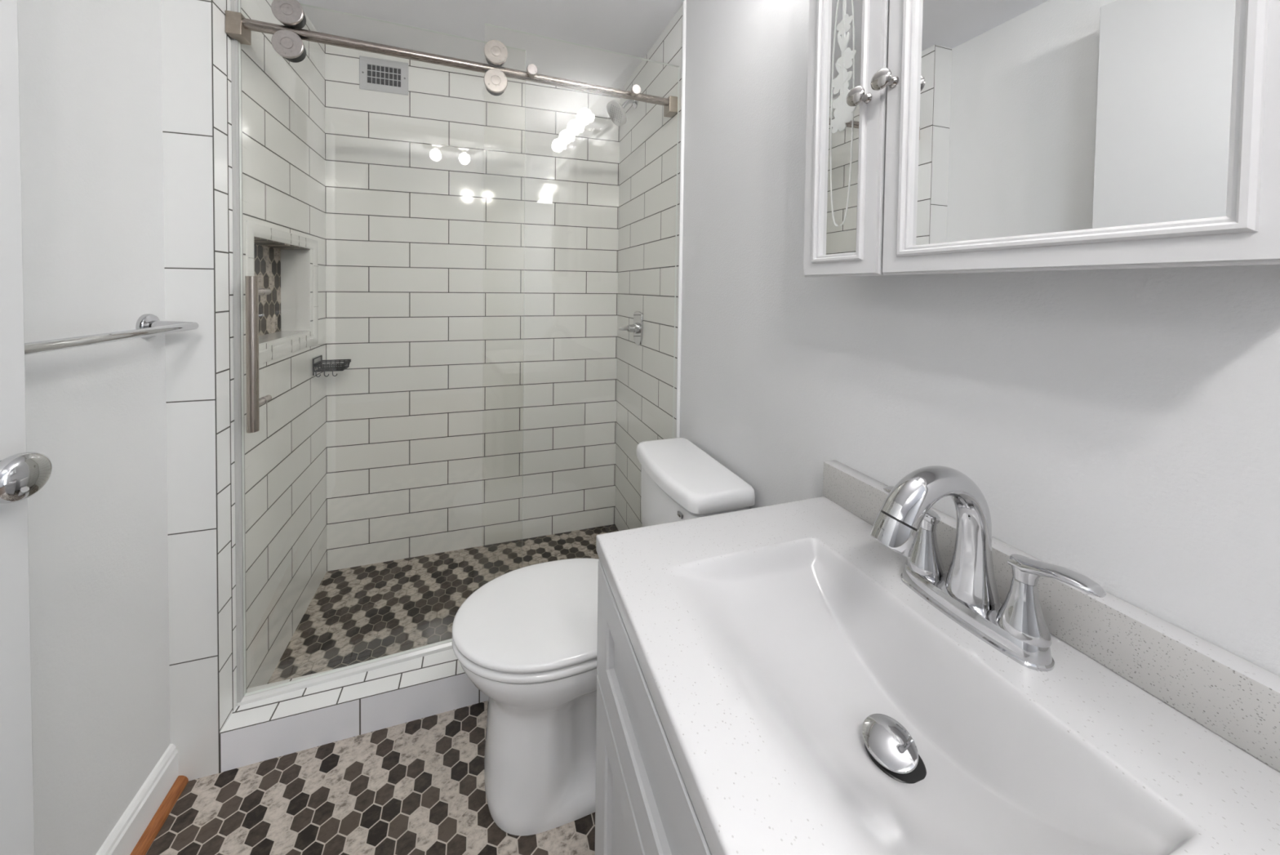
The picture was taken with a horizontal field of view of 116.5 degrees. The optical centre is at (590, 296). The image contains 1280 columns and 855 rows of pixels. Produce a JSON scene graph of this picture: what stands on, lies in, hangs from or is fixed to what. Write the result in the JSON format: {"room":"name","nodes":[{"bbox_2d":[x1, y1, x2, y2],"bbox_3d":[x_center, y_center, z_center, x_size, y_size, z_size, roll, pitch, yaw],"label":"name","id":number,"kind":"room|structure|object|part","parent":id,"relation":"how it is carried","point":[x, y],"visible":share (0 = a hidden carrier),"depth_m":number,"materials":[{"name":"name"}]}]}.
{"room":"bathroom","nodes":[
{"label":"bathroom","id":0,"kind":"room"},
{"bbox_2d":[17,0,170,854],"bbox_3d":[-0.823,0.092,0.233,0.100,2.110,1.336,0,1,-16],"label":"wall","id":1,"kind":"structure","parent":0,"point":[91,83],"depth_m":0.72,"materials":[{"name":"white paint"}]},
{"bbox_2d":[0,0,52,854],"bbox_3d":[-0.638,0.168,0.143,0.102,1.943,0.745,0,1,-11],"label":"door","id":2,"kind":"structure","parent":1,"relation":"in","point":[23,473],"depth_m":0.49,"materials":[{"name":"grey paint"}]},
{"bbox_3d":[-0.675,0.209,0.452,0.060,0.054,0.055,0,1,-16],"label":"knob","id":3,"kind":"part","parent":2,"relation":"part of","materials":[{"name":"silver metal"}]},
{"bbox_2d":[24,313,198,355],"bbox_3d":[-0.856,0.068,0.684,0.086,0.053,0.396,0,1,-16],"label":"towel bar","id":4,"kind":"object","parent":1,"relation":"attached to","point":[148,326],"visible":0.85,"depth_m":0.68,"materials":[{"name":"silver metal"}]},
{"bbox_3d":[-0.907,0.064,0.848,0.078,0.053,0.053,0,1,-16],"label":"post","id":5,"kind":"part","parent":4,"relation":"part of","materials":[{"name":"silver metal"}]},
{"bbox_2d":[95,743,177,854],"bbox_3d":[-0.793,1.096,0.318,0.014,0.100,1.236,0,1,-16],"label":"baseboard","id":6,"kind":"structure","parent":1,"relation":"attached to","point":[128,830],"depth_m":0.82,"materials":[{"name":"white wood"}]},
{"bbox_2d":[130,775,188,854],"bbox_3d":[-0.778,1.137,0.323,0.019,0.019,1.236,0,1,-16],"label":"trim","id":7,"kind":"structure","parent":1,"relation":"attached to","point":[152,830],"depth_m":0.85,"materials":[{"name":"brown wood"}]},
{"bbox_2d":[160,0,232,781],"bbox_3d":[-0.963,0.076,0.914,0.180,2.110,0.052,0,1,-16],"label":"wall","id":8,"kind":"structure","parent":0,"point":[194,53],"depth_m":0.91,"materials":[{"name":"tile"}]},
{"bbox_2d":[225,9,677,117],"bbox_3d":[-0.294,-0.655,1.163,1.239,0.053,0.046,0,1,-19],"label":"rail","id":9,"kind":"object","parent":8,"relation":"attached to","point":[239,28],"visible":0.95,"depth_m":1.08,"materials":[{"name":"metal"}]},
{"bbox_2d":[238,0,525,696],"bbox_3d":[-0.539,0.137,1.096,0.711,1.781,0.088,0,1,-19],"label":"door","id":10,"kind":"structure","parent":9,"relation":"hanging from","point":[288,44],"depth_m":0.98,"materials":[{"name":"clear"}]},
{"bbox_3d":[-0.827,0.141,0.964,0.024,0.380,0.024,0,1,-16],"label":"handle","id":11,"kind":"part","parent":10,"relation":"part of","materials":[{"name":"metal"}]},
{"bbox_2d":[226,0,326,711],"bbox_3d":[-1.029,0.093,1.254,0.120,2.160,0.636,0,1,-16],"label":"wall","id":12,"kind":"structure","parent":0,"point":[283,100],"depth_m":1.22,"materials":[{"name":"tile"}]},
{"bbox_2d":[226,0,233,710],"bbox_3d":[-0.883,0.029,0.963,0.001,2.015,0.003,0,1,-16],"label":"trim","id":13,"kind":"structure","parent":12,"relation":"attached to","point":[226,0],"depth_m":0.97,"materials":[{"name":"grey tile"}]},
{"bbox_2d":[231,0,246,702],"bbox_3d":[-0.887,0.139,0.996,0.011,1.787,0.028,0,1,-16],"label":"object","id":14,"kind":"object","parent":12,"relation":"attached to","point":[234,3],"visible":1,"depth_m":0.99,"materials":[{"name":"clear plastic"}]},
{"bbox_2d":[253,244,280,335],"bbox_3d":[-1.056,-0.017,1.220,0.010,0.309,0.395,0,1,-16],"label":"mosaic tile","id":15,"kind":"structure","parent":12,"relation":"attached to","point":[267,260],"depth_m":1.32,"materials":[{"name":"tile"}]},
{"bbox_2d":[253,236,309,249],"bbox_3d":[-1.006,-0.166,1.230,0.089,0.008,0.385,0,1,-16],"label":"trim","id":16,"kind":"structure","parent":12,"relation":"attached to","point":[258,241],"depth_m":1.25,"materials":[{"name":"tile"}]},
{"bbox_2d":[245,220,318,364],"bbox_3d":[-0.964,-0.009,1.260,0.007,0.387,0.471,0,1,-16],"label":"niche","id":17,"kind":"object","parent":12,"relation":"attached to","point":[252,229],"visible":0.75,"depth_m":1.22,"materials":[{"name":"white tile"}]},
{"bbox_2d":[248,227,317,359],"bbox_3d":[-0.962,-0.009,1.261,0.002,0.383,0.467,0,1,-16],"label":"trim","id":18,"kind":"structure","parent":12,"relation":"attached to","point":[271,228],"depth_m":1.27,"materials":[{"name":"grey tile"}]},
{"bbox_2d":[258,248,310,345],"bbox_3d":[-1.008,-0.015,1.234,0.089,0.303,0.393,0,1,-16],"label":"shower niche","id":19,"kind":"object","parent":12,"relation":"attached to","point":[295,264],"depth_m":1.41,"materials":[{"name":"white tile"}]},
{"bbox_2d":[312,354,351,377],"bbox_3d":[-0.982,0.261,1.497,0.106,0.074,0.083,0,1,-16],"label":"basket","id":20,"kind":"object","parent":12,"relation":"attached to","point":[317,361],"visible":1,"depth_m":1.47,"materials":[{"name":"silver metal"}]},
{"bbox_3d":[-1.032,0.248,1.484,0.002,0.048,0.068,0,1,-16],"label":"wall plate","id":21,"kind":"part","parent":20,"relation":"part of","materials":[{"name":"silver metal"}]},
{"bbox_2d":[145,700,595,854],"bbox_3d":[-0.158,1.174,0.494,1.532,0.050,1.261,0,1,-16],"label":"floor","id":22,"kind":"structure","parent":0,"point":[415,787],"depth_m":0.88,"materials":[{"name":"tile"}]},
{"bbox_2d":[219,648,488,772],"bbox_3d":[-0.303,1.095,1.165,1.237,0.116,0.122,0,1,-16],"label":"curb","id":23,"kind":"object","parent":22,"relation":"on","point":[433,684],"visible":0.35,"depth_m":1.02,"materials":[{"name":"tile"}]},
{"bbox_2d":[237,638,453,706],"bbox_3d":[-0.316,1.037,1.211,1.236,0.018,0.021,0,1,-19],"label":"door track","id":24,"kind":"object","parent":23,"relation":"on","point":[446,646],"visible":0.35,"depth_m":1.08,"materials":[{"name":"white metal"}]},
{"bbox_2d":[481,22,679,559],"bbox_3d":[-0.013,0.131,1.242,0.631,1.803,0.033,0,1,-19],"label":"fixed glass panel","id":25,"kind":"object","parent":23,"relation":"on","point":[531,69],"visible":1,"depth_m":1.28,"materials":[{"name":"clear glass"}]},
{"bbox_2d":[452,437,755,835],"bbox_3d":[0.012,0.794,1.010,0.694,0.691,0.348,0,1,-16],"label":"toilet","id":26,"kind":"object","parent":22,"relation":"on","point":[526,638],"visible":0.71,"depth_m":0.88,"materials":[{"name":"white ceramic"}]},
{"bbox_3d":[-0.100,0.789,0.972,0.459,0.016,0.311,0,1,-16],"label":"seat","id":27,"kind":"part","parent":26,"relation":"part of","materials":[{"name":"white plastic"}]},
{"bbox_3d":[-0.096,0.765,0.973,0.466,0.022,0.311,0,1,-16],"label":"lid","id":28,"kind":"part","parent":26,"relation":"part of","materials":[{"name":"white plastic"}]},
{"bbox_3d":[-0.065,0.970,0.986,0.514,0.339,0.302,0,1,-16],"label":"bowl","id":29,"kind":"part","parent":26,"relation":"part of","materials":[{"name":"white ceramic"}]},
{"bbox_3d":[0.212,0.517,0.932,0.008,0.010,0.020,0,1,-16],"label":"flush lever","id":30,"kind":"part","parent":26,"relation":"part of","materials":[{"name":"silver metal"}]},
{"bbox_3d":[0.259,0.644,1.076,0.174,0.304,0.328,0,1,-16],"label":"tank","id":31,"kind":"part","parent":26,"relation":"part of","materials":[{"name":"white ceramic"}]},
{"bbox_3d":[0.257,0.471,1.072,0.192,0.042,0.348,0,1,-16],"label":"tank lid","id":32,"kind":"part","parent":26,"relation":"part of","materials":[{"name":"white ceramic"}]},
{"bbox_2d":[595,559,711,854],"bbox_3d":[0.298,0.782,0.415,0.496,0.748,0.550,0,1,-16],"label":"vanity cabinet","id":33,"kind":"object","parent":22,"relation":"on","point":[644,806],"visible":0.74,"depth_m":0.47,"materials":[{"name":"grey paint"}]},
{"bbox_3d":[0.047,0.821,0.487,0.018,0.462,0.274,0,1,-14],"label":"door","id":34,"kind":"part","parent":33,"relation":"part of","materials":[{"name":"grey paint"}]},
{"bbox_2d":[595,496,1279,854],"bbox_3d":[0.296,0.437,0.406,0.484,0.111,0.574,0,1,-16],"label":"sink","id":35,"kind":"object","parent":33,"relation":"in","point":[764,640],"visible":0.97,"depth_m":0.39,"materials":[{"name":"white ceramic"}]},
{"bbox_2d":[862,713,918,773],"bbox_3d":[0.314,0.479,0.416,0.045,0.038,0.048,0,1,-16],"label":"drain stopper","id":36,"kind":"object","parent":35,"relation":"on","point":[887,740],"visible":1,"depth_m":0.41,"materials":[{"name":"silver metal"}]},
{"bbox_2d":[869,465,1106,671],"bbox_3d":[0.398,0.289,0.454,0.176,0.186,0.206,0,1,-16],"label":"faucet","id":37,"kind":"object","parent":35,"relation":"on","point":[905,523],"visible":1,"depth_m":0.44,"materials":[{"name":"silver metal"}]},
{"bbox_3d":[0.435,0.286,0.537,0.025,0.032,0.067,0,1,-16],"label":"lever","id":38,"kind":"part","parent":37,"relation":"part of","materials":[{"name":"silver metal"}]},
{"bbox_3d":[0.440,0.331,0.517,0.041,0.056,0.041,0,1,-16],"label":"handle","id":39,"kind":"part","parent":37,"relation":"part of","materials":[{"name":"silver metal"}]},
{"bbox_3d":[0.405,0.281,0.457,0.161,0.170,0.049,0,1,-16],"label":"spout","id":40,"kind":"part","parent":37,"relation":"part of","materials":[{"name":"silver metal"}]},
{"bbox_3d":[0.452,0.370,0.472,0.053,0.024,0.143,0,1,-16],"label":"plate","id":41,"kind":"part","parent":37,"relation":"part of","materials":[{"name":"silver metal"}]},
{"bbox_3d":[0.467,0.333,0.425,0.041,0.056,0.041,0,1,-16],"label":"handle","id":42,"kind":"part","parent":37,"relation":"part of","materials":[{"name":"silver metal"}]},
{"bbox_3d":[0.473,0.289,0.404,0.025,0.032,0.067,0,1,-16],"label":"lever","id":43,"kind":"part","parent":37,"relation":"part of","materials":[{"name":"silver metal"}]},
{"bbox_2d":[266,524,618,684],"bbox_3d":[-0.397,1.150,1.491,1.257,0.050,0.599,0,1,-16],"label":"floor","id":44,"kind":"structure","parent":0,"point":[358,614],"depth_m":1.46,"materials":[{"name":"tile"}]},
{"bbox_2d":[324,44,620,571],"bbox_3d":[-0.500,0.088,1.778,1.487,2.160,0.080,0,1,-16],"label":"wall","id":45,"kind":"structure","parent":0,"point":[429,305],"depth_m":1.72,"materials":[{"name":"tile"}]},
{"bbox_2d":[359,55,408,95],"bbox_3d":[-0.844,-0.900,1.610,0.180,0.131,0.008,0,1,-16],"label":"air vent","id":46,"kind":"object","parent":45,"relation":"in","point":[376,74],"visible":1,"depth_m":1.61,"materials":[{"name":"white metal"}]},
{"bbox_2d":[297,0,684,88],"bbox_3d":[-0.232,-0.994,0.785,1.532,0.050,2.124,0,1,-16],"label":"ceiling","id":47,"kind":"structure","parent":0,"point":[628,27],"depth_m":1.45,"materials":[{"name":"white paint"}]},
{"bbox_2d":[614,0,1279,675],"bbox_3d":[0.457,0.116,0.958,0.102,2.160,2.025,0,1,-16],"label":"wall","id":48,"kind":"structure","parent":0,"point":[1117,428],"depth_m":0.59,"materials":[{"name":"white paint"}]},
{"bbox_2d":[606,99,638,125],"bbox_3d":[0.133,-0.801,1.683,0.132,0.131,0.087,0,1,-16],"label":"shower fixture","id":49,"kind":"object","parent":48,"relation":"attached to","point":[616,112],"visible":0.93,"depth_m":1.68,"materials":[{"name":"silver metal"}]},
{"bbox_3d":[0.159,-0.820,1.694,0.076,0.056,0.025,0,1,-16],"label":"arm","id":50,"kind":"part","parent":49,"relation":"part of","materials":[{"name":"silver metal"}]},
{"bbox_2d":[618,311,643,345],"bbox_3d":[0.167,0.134,1.656,0.073,0.142,0.102,0,1,-16],"label":"shower valve","id":51,"kind":"object","parent":48,"relation":"attached to","point":[637,327],"visible":1,"depth_m":1.64,"materials":[{"name":"silver metal"}]},
{"bbox_3d":[0.142,0.136,1.669,0.028,0.024,0.067,-1,2,-43],"label":"lever","id":52,"kind":"part","parent":51,"relation":"part of","materials":[{"name":"silver metal"}]},
{"bbox_3d":[0.175,0.135,1.651,0.043,0.048,0.048,0,1,-16],"label":"valve stem","id":53,"kind":"part","parent":51,"relation":"part of","materials":[{"name":"silver metal"}]},
{"bbox_3d":[0.200,0.135,1.658,0.010,0.142,0.088,0,1,-16],"label":"wall plate","id":54,"kind":"part","parent":51,"relation":"part of","materials":[{"name":"silver metal"}]},
{"bbox_2d":[675,0,686,437],"bbox_3d":[0.300,0.081,1.326,0.015,2.109,0.015,0,1,-16],"label":"trim","id":55,"kind":"structure","parent":48,"relation":"attached to","point":[684,2],"depth_m":1.31,"materials":[{"name":"white"}]},
{"bbox_2d":[803,0,1279,277],"bbox_3d":[0.472,-0.366,0.479,0.140,0.676,0.442,0,1,-16],"label":"medicine cabinet","id":56,"kind":"object","parent":48,"relation":"attached to","point":[944,136],"visible":1,"depth_m":0.40,"materials":[{"name":"grey paint"}]},
{"bbox_2d":[822,0,862,254],"bbox_3d":[0.400,-0.370,0.618,0.004,0.607,0.067,0,1,-16],"label":"mirror","id":57,"kind":"object","parent":56,"relation":"attached to","point":[842,19],"depth_m":0.62,"materials":[{"name":"white mirror"}]},
{"bbox_2d":[830,0,856,133],"bbox_3d":[0.397,-0.376,0.617,0.001,0.232,0.046,0,1,-16],"label":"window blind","id":58,"kind":"object","parent":56,"relation":"on","point":[842,12],"depth_m":0.62,"materials":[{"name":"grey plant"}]},
{"bbox_3d":[0.396,-0.370,0.617,0.024,0.676,0.136,0,1,-16],"label":"etched door","id":59,"kind":"part","parent":56,"relation":"part of","materials":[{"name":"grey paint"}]},
{"bbox_3d":[0.388,-0.287,0.569,0.028,0.026,0.026,0,1,-16],"label":"knob","id":60,"kind":"part","parent":56,"relation":"part of","materials":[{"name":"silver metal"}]},
{"bbox_3d":[0.398,-0.291,0.533,0.028,0.026,0.026,0,1,-16],"label":"knob","id":61,"kind":"part","parent":56,"relation":"part of","materials":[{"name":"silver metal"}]},
{"bbox_2d":[912,0,1235,245],"bbox_3d":[0.461,-0.364,0.404,0.004,0.604,0.230,0,1,-16],"label":"mirror","id":62,"kind":"object","parent":56,"relation":"attached to","point":[1033,119],"depth_m":0.38,"materials":[{"name":"white mirror"}]},
{"bbox_2d":[822,460,1279,772],"bbox_3d":[0.529,0.350,0.471,0.029,0.066,0.574,0,1,-16],"label":"backsplash","id":63,"kind":"structure","parent":48,"relation":"attached to","point":[1237,699],"depth_m":0.38,"materials":[{"name":"grey stone"}]}
]}

